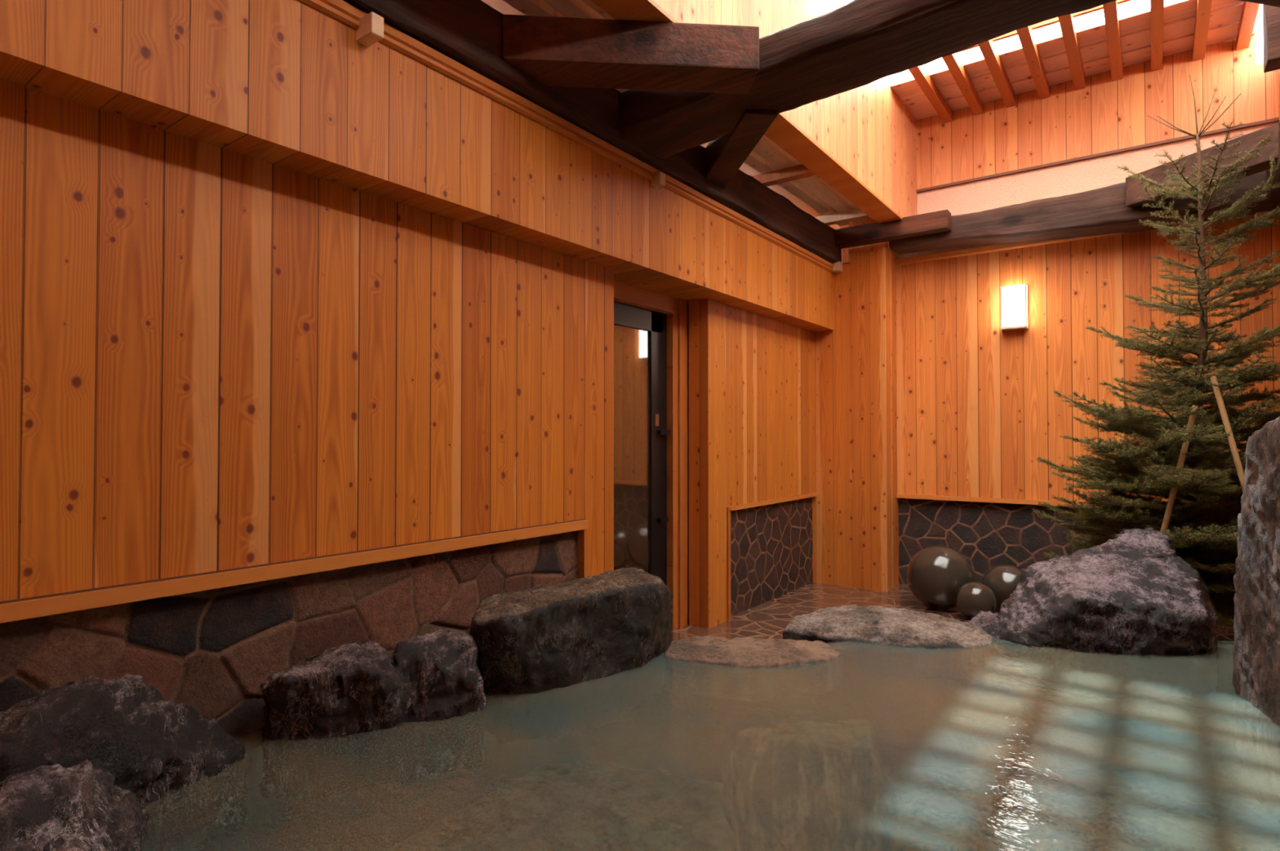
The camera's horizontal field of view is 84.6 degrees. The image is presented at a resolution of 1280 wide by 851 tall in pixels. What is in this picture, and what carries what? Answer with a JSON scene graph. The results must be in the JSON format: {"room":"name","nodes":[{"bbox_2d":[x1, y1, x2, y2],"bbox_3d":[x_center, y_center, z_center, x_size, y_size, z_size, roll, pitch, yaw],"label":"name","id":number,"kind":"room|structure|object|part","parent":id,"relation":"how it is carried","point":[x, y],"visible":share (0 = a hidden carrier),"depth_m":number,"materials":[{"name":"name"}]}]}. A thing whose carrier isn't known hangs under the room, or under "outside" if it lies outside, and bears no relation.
{"room":"spa","nodes":[
{"label":"spa","id":0,"kind":"room"},
{"bbox_2d":[0,79,815,737],"bbox_3d":[-0.691,0.204,2.852,0.152,2.010,6.990,-1,-1,36],"label":"wall","id":1,"kind":"structure","parent":0,"point":[213,358],"depth_m":2.21,"materials":[{"name":"orange wood"}]},
{"bbox_2d":[0,518,587,623],"bbox_3d":[-1.508,0.443,1.696,0.074,0.043,4.165,-1,-1,36],"label":"trim","id":2,"kind":"structure","parent":1,"relation":"on","point":[35,608],"depth_m":2.09,"materials":[{"name":"brown wood"}]},
{"bbox_2d":[576,528,586,578],"bbox_3d":[-0.287,0.856,3.360,0.070,0.725,0.019,-1,-1,36],"label":"trim","id":3,"kind":"structure","parent":1,"relation":"attached to","point":[581,546],"depth_m":3.35,"materials":[{"name":"brown wood"}]},
{"bbox_2d":[726,506,730,621],"bbox_3d":[0.540,0.878,4.486,0.072,0.719,0.030,-1,-1,36],"label":"trim","id":4,"kind":"structure","parent":1,"relation":"attached to","point":[728,511],"depth_m":4.46,"materials":[{"name":"brown wood"}]},
{"bbox_2d":[729,493,817,511],"bbox_3d":[0.964,0.542,5.071,0.072,0.027,1.435,-1,-1,36],"label":"trim","id":5,"kind":"structure","parent":1,"relation":"attached to","point":[812,495],"depth_m":4.96,"materials":[{"name":"brown wood"}]},
{"bbox_2d":[0,0,834,332],"bbox_3d":[-0.753,-1.025,2.916,0.560,0.450,6.985,-1,-1,36],"label":"wall","id":6,"kind":"structure","parent":0,"point":[288,84],"depth_m":2.30,"materials":[{"name":"orange wood"}]},
{"bbox_2d":[355,11,383,47],"bbox_3d":[-0.865,-1.258,2.239,0.105,0.068,0.045,-1,-1,36],"label":"block","id":7,"kind":"object","parent":6,"relation":"attached to","point":[370,31],"visible":0.88,"depth_m":2.21,"materials":[{"name":"brown wood"}]},
{"bbox_2d":[297,0,835,274],"bbox_3d":[-0.581,-1.282,2.794,0.188,0.064,6.985,-1,-1,36],"label":"trim","id":8,"kind":"structure","parent":6,"relation":"on","point":[340,11],"depth_m":2.85,"materials":[{"name":"brown wood"}]},
{"bbox_2d":[342,0,841,263],"bbox_3d":[-0.596,-1.437,2.804,0.336,0.270,6.980,-1,-1,36],"label":"beam","id":9,"kind":"structure","parent":8,"relation":"on","point":[469,33],"depth_m":3.00,"materials":[{"name":"brown wood"}]},
{"bbox_2d":[502,14,759,93],"bbox_3d":[-0.034,-1.456,2.772,0.978,0.168,0.200,0,-1,-5],"label":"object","id":10,"kind":"structure","parent":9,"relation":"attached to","point":[554,51],"depth_m":2.69,"materials":[{"name":"brown wood"}]},
{"bbox_2d":[705,109,777,188],"bbox_3d":[0.475,-1.446,3.561,0.150,0.165,0.930,0,-1,-8],"label":"brace","id":11,"kind":"object","parent":9,"relation":"attached to","point":[725,155],"visible":0.51,"depth_m":3.47,"materials":[{"name":"brown wood"}]},
{"bbox_2d":[835,209,951,248],"bbox_3d":[1.847,-1.450,5.238,0.860,0.129,0.112,-1,-1,36],"label":"tie","id":12,"kind":"object","parent":9,"relation":"attached to","point":[936,222],"visible":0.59,"depth_m":5.17,"materials":[{"name":"brown wood"}]},
{"bbox_2d":[617,0,1279,159],"bbox_3d":[1.100,-1.405,2.585,2.750,0.464,0.386,-1,-1,36],"label":"cross beam","id":13,"kind":"structure","parent":9,"relation":"on","point":[858,43],"depth_m":2.72,"materials":[{"name":"brown wood"}]},
{"bbox_2d":[651,171,665,187],"bbox_3d":[0.085,-1.244,3.561,0.075,0.060,0.050,-1,-1,36],"label":"block","id":14,"kind":"object","parent":6,"relation":"attached to","point":[659,180],"visible":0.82,"depth_m":3.54,"materials":[{"name":"brown wood"}]},
{"bbox_2d":[832,262,842,273],"bbox_3d":[1.539,-1.241,5.521,0.085,0.072,0.060,-1,-1,36],"label":"block","id":15,"kind":"object","parent":6,"relation":"attached to","point":[837,267],"visible":0.78,"depth_m":5.49,"materials":[{"name":"brown wood"}]},
{"bbox_2d":[480,0,822,217],"bbox_3d":[-0.461,-1.829,2.973,0.980,0.040,7.400,-1,-1,36],"label":"ceiling","id":16,"kind":"structure","parent":0,"point":[500,6],"depth_m":4.92,"materials":[{"name":"beige paint"}]},
{"bbox_2d":[502,0,849,226],"bbox_3d":[-0.336,-1.703,3.003,0.085,0.040,6.800,-1,-1,36],"label":"batten","id":17,"kind":"object","parent":16,"relation":"attached to","point":[527,7],"visible":0.33,"depth_m":4.50,"materials":[{"name":"brown wood"}]},
{"bbox_2d":[542,0,865,223],"bbox_3d":[-0.235,-1.705,2.929,0.085,0.040,6.800,-1,-1,36],"label":"batten","id":18,"kind":"object","parent":16,"relation":"attached to","point":[567,8],"visible":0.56,"depth_m":4.35,"materials":[{"name":"brown wood"}]},
{"bbox_2d":[581,0,874,220],"bbox_3d":[-0.134,-1.706,2.855,0.085,0.040,6.800,-1,-1,36],"label":"batten","id":19,"kind":"object","parent":16,"relation":"attached to","point":[588,2],"visible":0.22,"depth_m":4.25,"materials":[{"name":"brown wood"}]},
{"bbox_2d":[687,306,688,619],"bbox_3d":[0.758,0.516,5.275,0.180,2.550,1.980,-1,-1,36],"label":"wall","id":20,"kind":"structure","parent":0,"point":[687,306],"depth_m":4.52,"materials":[{"name":"orange wood"}]},
{"bbox_2d":[666,297,688,631],"bbox_3d":[0.218,0.230,4.335,0.105,2.010,0.167,-1,-1,36],"label":"trim","id":21,"kind":"structure","parent":20,"relation":"attached to","point":[677,322],"depth_m":4.28,"materials":[{"name":"brown wood"}]},
{"bbox_2d":[688,298,708,628],"bbox_3d":[0.361,0.230,4.332,0.138,2.010,0.006,-1,-1,36],"label":"wall","id":22,"kind":"structure","parent":0,"point":[698,309],"depth_m":4.33,"materials":[{"name":"brown wood"}]},
{"bbox_2d":[139,636,1279,850],"bbox_3d":[0.566,0.898,1.045,4.140,0.001,5.580,-1,-1,36],"label":"water","id":23,"kind":"object","parent":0,"point":[1002,745],"visible":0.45,"depth_m":1.87,"materials":[{"name":"teal liquid"}]},
{"bbox_2d":[0,759,148,850],"bbox_3d":[-1.219,0.905,1.352,0.366,0.409,0.495,-1,-1,36],"label":"boulder","id":24,"kind":"object","parent":23,"relation":"in","point":[55,807],"visible":0.99,"depth_m":1.43,"materials":[{"name":"grey stone"}]},
{"bbox_2d":[0,674,245,805],"bbox_3d":[-1.324,0.854,1.605,0.360,0.513,0.858,-1,-1,36],"label":"boulder","id":25,"kind":"object","parent":23,"relation":"in","point":[152,746],"visible":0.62,"depth_m":1.66,"materials":[{"name":"grey stone"}]},
{"bbox_2d":[259,629,486,740],"bbox_3d":[-0.838,0.904,2.263,0.672,0.459,0.363,0,-1,-23],"label":"boulder","id":26,"kind":"object","parent":23,"relation":"in","point":[348,689],"visible":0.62,"depth_m":2.12,"materials":[{"name":"grey stone"}]},
{"bbox_2d":[664,635,840,668],"bbox_3d":[0.459,0.975,2.854,0.732,0.182,0.368,0,-1,-1],"label":"stone slab","id":27,"kind":"object","parent":23,"relation":"in","point":[740,652],"visible":0.55,"depth_m":2.80,"materials":[{"name":"grey stone"}]},
{"bbox_2d":[653,0,916,217],"bbox_3d":[0.069,-2.005,2.749,0.144,0.895,6.860,-1,-1,36],"label":"wall","id":28,"kind":"structure","parent":0,"point":[867,129],"depth_m":4.29,"materials":[{"name":"brown wood"}]},
{"bbox_2d":[616,88,629,93],"bbox_3d":[-0.015,-1.647,3.309,0.660,0.063,0.075,-1,-1,36],"label":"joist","id":29,"kind":"object","parent":28,"relation":"attached to","point":[621,91],"visible":0.02,"depth_m":3.38,"materials":[{"name":"brown wood"}]},
{"bbox_2d":[590,0,902,223],"bbox_3d":[-0.032,-1.553,2.617,0.168,0.016,6.540,-1,-1,36],"label":"trim","id":30,"kind":"structure","parent":28,"relation":"attached to","point":[782,131],"depth_m":3.89,"materials":[{"name":"brown wood"}]},
{"bbox_2d":[751,164,816,186],"bbox_3d":[0.919,-1.625,4.583,0.660,0.063,0.075,-1,-1,36],"label":"joist","id":31,"kind":"object","parent":28,"relation":"attached to","point":[799,171],"visible":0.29,"depth_m":4.54,"materials":[{"name":"brown wood"}]},
{"bbox_2d":[814,208,871,225],"bbox_3d":[1.551,-1.610,5.447,0.660,0.063,0.075,-1,-1,36],"label":"joist","id":32,"kind":"object","parent":28,"relation":"attached to","point":[856,214],"visible":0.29,"depth_m":5.40,"materials":[{"name":"brown wood"}]},
{"bbox_2d":[812,248,898,591],"bbox_3d":[1.697,-0.042,5.686,0.700,2.600,0.422,-1,-1,36],"label":"wall","id":33,"kind":"structure","parent":0,"point":[855,505],"depth_m":5.45,"materials":[{"name":"orange wood"}]},
{"bbox_2d":[848,243,887,253],"bbox_3d":[1.755,-1.361,5.420,0.285,0.034,0.060,-1,-1,36],"label":"trim","id":34,"kind":"structure","parent":33,"relation":"on","point":[880,246],"depth_m":5.39,"materials":[{"name":"brown wood"}]},
{"bbox_2d":[671,582,1234,641],"bbox_3d":[2.042,1.370,3.483,4.750,0.300,3.370,-1,-1,36],"label":"floor","id":35,"kind":"structure","parent":0,"point":[769,620],"depth_m":4.76,"materials":[{"name":"stone"}]},
{"bbox_2d":[906,546,974,608],"bbox_3d":[2.051,1.034,4.803,0.428,0.419,0.424,-1,-1,36],"label":"stone ball","id":36,"kind":"object","parent":35,"relation":"on","point":[935,574],"visible":0.92,"depth_m":4.66,"materials":[{"name":"brown stone"}]},
{"bbox_2d":[955,582,996,619],"bbox_3d":[2.141,1.119,4.486,0.240,0.237,0.240,-1,-1,36],"label":"stone ball","id":37,"kind":"object","parent":35,"relation":"on","point":[971,598],"visible":0.88,"depth_m":4.41,"materials":[{"name":"brown stone"}]},
{"bbox_2d":[981,564,1022,611],"bbox_3d":[2.445,1.083,4.674,0.320,0.317,0.320,-1,-1,36],"label":"stone ball","id":38,"kind":"object","parent":35,"relation":"on","point":[1002,580],"visible":0.44,"depth_m":4.58,"materials":[{"name":"brown stone"}]},
{"bbox_2d":[995,527,1218,656],"bbox_3d":[2.112,0.833,3.192,0.817,0.690,0.920,-1,-1,36],"label":"boulder","id":39,"kind":"object","parent":35,"relation":"on","point":[1131,593],"visible":0.67,"depth_m":2.96,"materials":[{"name":"grey stone"}]},
{"bbox_2d":[1032,75,1279,628],"bbox_3d":[2.933,-0.326,3.838,1.303,3.111,1.342,1,-1,-34],"label":"fir tree","id":40,"kind":"object","parent":35,"relation":"on","point":[1208,544],"visible":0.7,"depth_m":3.65,"materials":[{"name":"green plant"}]},
{"bbox_2d":[1160,405,1198,532],"bbox_3d":[2.636,0.561,3.551,0.341,1.326,0.027,0,-1,10],"label":"stake","id":41,"kind":"object","parent":35,"relation":"on","point":[1191,422],"visible":0.22,"depth_m":3.54,"materials":[{"name":"brown wood"}]},
{"bbox_2d":[1209,376,1244,492],"bbox_3d":[2.854,0.486,3.252,0.025,1.466,0.417,0,-1,-11],"label":"stake","id":42,"kind":"object","parent":35,"relation":"on","point":[1218,395],"visible":0.51,"depth_m":3.38,"materials":[{"name":"brown wood"}]},
{"bbox_2d":[1231,416,1279,725],"bbox_3d":[2.147,0.550,2.205,0.423,1.212,0.702,-1,-1,36],"label":"stone","id":43,"kind":"object","parent":35,"relation":"on","point":[1255,651],"visible":0.81,"depth_m":2.25,"materials":[{"name":"grey stone"}]},
{"bbox_3d":[1.779,1.348,2.634,4.230,0.795,1.690,-1,-1,36],"label":"trim","id":44,"kind":"structure","parent":35,"relation":"on","visible":0},
{"bbox_2d":[469,567,672,695],"bbox_3d":[-0.257,0.860,2.792,0.587,0.547,1.063,-1,-1,43],"label":"boulder","id":45,"kind":"object","parent":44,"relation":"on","point":[566,633],"visible":0.74,"depth_m":2.53,"materials":[{"name":"black stone"}]},
{"bbox_2d":[782,604,993,648],"bbox_3d":[1.111,0.963,3.194,0.905,0.227,0.502,0,-1,13],"label":"stone slab","id":46,"kind":"object","parent":44,"relation":"on","point":[873,624],"visible":0.62,"depth_m":3.12,"materials":[{"name":"grey stone"}]},
{"bbox_2d":[966,610,1003,637],"bbox_3d":[1.595,1.013,3.231,0.200,0.304,0.288,-1,-1,36],"label":"boulder","id":47,"kind":"object","parent":44,"relation":"on","point":[988,621],"visible":0.23,"depth_m":3.19,"materials":[{"name":"grey stone"}]},
{"bbox_2d":[828,31,1279,586],"bbox_3d":[3.144,-0.587,4.811,4.600,3.660,0.140,-1,-1,36],"label":"wall","id":48,"kind":"structure","parent":0,"point":[977,403],"depth_m":4.97,"materials":[{"name":"orange wood"}]},
{"bbox_2d":[908,65,952,123],"bbox_3d":[0.316,-2.384,2.575,0.060,0.067,6.860,-1,-1,36],"label":"rafter","id":49,"kind":"object","parent":48,"relation":"attached to","point":[919,73],"visible":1,"depth_m":4.90,"materials":[{"name":"brown wood"}]},
{"bbox_2d":[942,53,983,115],"bbox_3d":[0.487,-2.386,2.449,0.060,0.067,6.860,-1,-1,36],"label":"rafter","id":50,"kind":"object","parent":48,"relation":"attached to","point":[953,61],"visible":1,"depth_m":4.77,"materials":[{"name":"brown wood"}]},
{"bbox_2d":[977,39,1015,107],"bbox_3d":[0.659,-2.389,2.323,0.060,0.067,6.860,-1,-1,36],"label":"rafter","id":51,"kind":"object","parent":48,"relation":"attached to","point":[988,49],"visible":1,"depth_m":4.62,"materials":[{"name":"brown wood"}]},
{"bbox_2d":[1000,283,1028,330],"bbox_3d":[2.670,-0.843,5.021,0.166,0.310,0.088,-1,-1,36],"label":"wall lamp","id":52,"kind":"object","parent":48,"relation":"attached to","point":[1014,315],"visible":1,"depth_m":4.99,"materials":[{"name":"white glass"}]},
{"bbox_2d":[1016,26,1049,99],"bbox_3d":[0.830,-2.391,2.198,0.060,0.067,6.860,-1,-1,36],"label":"rafter","id":53,"kind":"object","parent":48,"relation":"attached to","point":[1025,35],"visible":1,"depth_m":4.49,"materials":[{"name":"brown wood"}]},
{"bbox_2d":[889,0,1243,97],"bbox_3d":[2.631,-2.401,4.447,1.991,0.029,0.245,-1,-1,36],"label":"board","id":54,"kind":"object","parent":53,"relation":"on","point":[1178,10],"visible":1,"depth_m":4.38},
{"bbox_2d":[899,2,1262,109],"bbox_3d":[2.765,-2.398,4.630,1.991,0.029,0.240,-1,-1,36],"label":"board","id":55,"kind":"object","parent":53,"relation":"on","point":[1232,14],"visible":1,"depth_m":4.50,"materials":[{"name":"brown wood"}]},
{"bbox_2d":[1057,13,1085,90],"bbox_3d":[1.002,-2.393,2.072,0.060,0.067,6.860,-1,-1,36],"label":"rafter","id":56,"kind":"object","parent":48,"relation":"attached to","point":[1067,24],"visible":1,"depth_m":4.36,"materials":[{"name":"brown wood"}]},
{"bbox_2d":[894,214,1253,266],"bbox_3d":[3.493,-1.308,4.488,3.640,0.050,0.068,-1,-1,36],"label":"trim","id":57,"kind":"structure","parent":48,"relation":"attached to","point":[998,247],"depth_m":5.18,"materials":[{"name":"brown wood"}]},
{"bbox_2d":[888,170,1279,254],"bbox_3d":[2.836,-1.398,4.743,2.200,0.281,0.286,-1,-1,36],"label":"beam","id":58,"kind":"structure","parent":48,"relation":"attached to","point":[1104,211],"depth_m":4.62,"materials":[{"name":"brown wood"}]},
{"bbox_2d":[915,117,1279,193],"bbox_3d":[3.512,-1.836,4.488,3.600,0.018,0.060,-1,-1,36],"label":"trim","id":59,"kind":"structure","parent":48,"relation":"attached to","point":[1277,119],"depth_m":4.75,"materials":[{"name":"brown wood"}]},
{"bbox_2d":[1102,0,1123,81],"bbox_3d":[1.173,-2.395,1.947,0.060,0.067,6.860,-1,-1,36],"label":"rafter","id":60,"kind":"object","parent":48,"relation":"attached to","point":[1110,9],"visible":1,"depth_m":4.24,"materials":[{"name":"brown wood"}]},
{"bbox_2d":[908,16,1258,119],"bbox_3d":[2.893,-2.395,4.805,1.991,0.029,0.225,-1,-1,36],"label":"board","id":61,"kind":"object","parent":60,"relation":"on","point":[1228,32],"visible":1,"depth_m":4.68,"materials":[{"name":"brown wood"}]},
{"bbox_2d":[1150,0,1164,71],"bbox_3d":[1.344,-2.397,1.821,0.060,0.067,6.860,-1,-1,36],"label":"rafter","id":62,"kind":"object","parent":48,"relation":"attached to","point":[1157,6],"visible":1,"depth_m":4.17,"materials":[{"name":"brown wood"}]},
{"bbox_2d":[1192,0,1212,61],"bbox_3d":[1.516,-2.400,1.696,0.060,0.067,6.860,-1,-1,36],"label":"rafter","id":63,"kind":"object","parent":48,"relation":"attached to","point":[1203,7],"visible":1,"depth_m":4.13,"materials":[{"name":"brown wood"}]},
{"bbox_2d":[1235,1,1259,50],"bbox_3d":[1.687,-2.402,1.570,0.060,0.067,6.860,-1,-1,36],"label":"rafter","id":64,"kind":"object","parent":48,"relation":"attached to","point":[1249,11],"visible":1,"depth_m":4.09,"materials":[{"name":"brown wood"}]},
{"bbox_2d":[1254,210,1274,223],"bbox_3d":[3.740,-1.257,4.215,0.080,0.080,0.105,-1,-1,36],"label":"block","id":65,"kind":"object","parent":48,"relation":"attached to","point":[1257,215],"visible":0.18,"depth_m":4.18,"materials":[{"name":"brown wood"}]},
{"bbox_2d":[1278,69,1279,122],"bbox_3d":[1.874,-1.916,1.425,0.140,0.680,6.860,-1,-1,36],"label":"wall","id":66,"kind":"structure","parent":0,"point":[1278,69],"depth_m":4.21,"materials":[{"name":"brown wood"}]},
{"bbox_2d":[1262,4,1279,72],"bbox_3d":[3.169,-2.011,3.447,0.160,0.460,0.150,-1,-1,36],"label":"tie","id":67,"kind":"object","parent":66,"relation":"attached to","point":[1271,15],"visible":1,"depth_m":3.43,"materials":[{"name":"brown wood"}]},
{"bbox_2d":[1266,128,1279,199],"bbox_3d":[1.727,-1.463,1.258,0.300,0.273,7.230,-1,-1,36],"label":"beam","id":68,"kind":"structure","parent":66,"relation":"attached to","point":[1275,193],"depth_m":3.84,"materials":[{"name":"brown wood"}]},
{"bbox_2d":[1125,122,1279,207],"bbox_3d":[3.223,-1.461,4.019,0.150,0.180,0.814,0,-1,-19],"label":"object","id":69,"kind":"structure","parent":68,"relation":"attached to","point":[1261,163],"depth_m":3.91,"materials":[{"name":"brown wood"}]},
{"bbox_3d":[-0.211,-2.500,0.483,2.380,0.085,3.060,-1,-1,36],"label":"ceiling","id":70,"kind":"structure","parent":0,"visible":0},
{"bbox_2d":[835,0,1132,53],"bbox_3d":[1.843,-2.438,3.286,2.380,0.048,3.910,-1,-1,36],"label":"skylight","id":71,"kind":"object","parent":70,"relation":"attached to","point":[1055,20],"visible":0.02,"depth_m":4.19,"materials":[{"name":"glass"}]},
{"bbox_3d":[3.543,1.148,4.513,3.640,1.260,0.100,-1,-1,36],"label":"wall","id":72,"kind":"structure","parent":0,"visible":0},
{"bbox_2d":[896,493,1192,509],"bbox_3d":[3.500,0.534,4.465,3.640,0.030,0.085,-1,-1,36],"label":"trim","id":73,"kind":"structure","parent":72,"relation":"attached to","point":[898,495],"depth_m":5.15,"materials":[{"name":"brown wood"}]},
{"bbox_3d":[-1.729,0.458,1.879,0.180,2.550,4.200,-1,-1,36],"label":"wall","id":74,"kind":"structure","parent":0,"visible":0},
{"bbox_2d":[613,301,670,585],"bbox_3d":[-0.111,0.271,3.898,0.070,1.912,0.925,-1,-1,36],"label":"door","id":75,"kind":"structure","parent":74,"relation":"in","point":[641,519],"depth_m":4.08,"materials":[{"name":"clear glass"}]},
{"bbox_3d":[-0.144,0.252,3.883,0.006,1.670,0.700,-1,-1,36],"label":"pane","id":76,"kind":"part","parent":75,"relation":"part of","materials":[{"name":"clear glass"}]},
{"bbox_3d":[0.100,-0.033,4.189,0.007,0.070,0.035,-1,-1,36],"label":"lock plate","id":77,"kind":"part","parent":75,"relation":"part of","materials":[{"name":"brown metal"}]},
{"bbox_3d":[0.132,0.563,4.196,0.036,0.030,0.080,-1,-1,36],"label":"lock knob","id":78,"kind":"part","parent":75,"relation":"part of","materials":[{"name":"black metal"}]},
{"bbox_3d":[0.138,0.040,4.213,0.036,0.025,0.100,-1,-1,36],"label":"handle","id":79,"kind":"part","parent":75,"relation":"part of","materials":[{"name":"black metal"}]},
{"bbox_2d":[613,280,675,314],"bbox_3d":[-0.111,-0.739,3.903,0.105,0.108,0.945,-1,-1,36],"label":"trim","id":80,"kind":"structure","parent":74,"relation":"attached to","point":[624,293],"depth_m":4.01,"materials":[{"name":"brown wood"}]}
]}

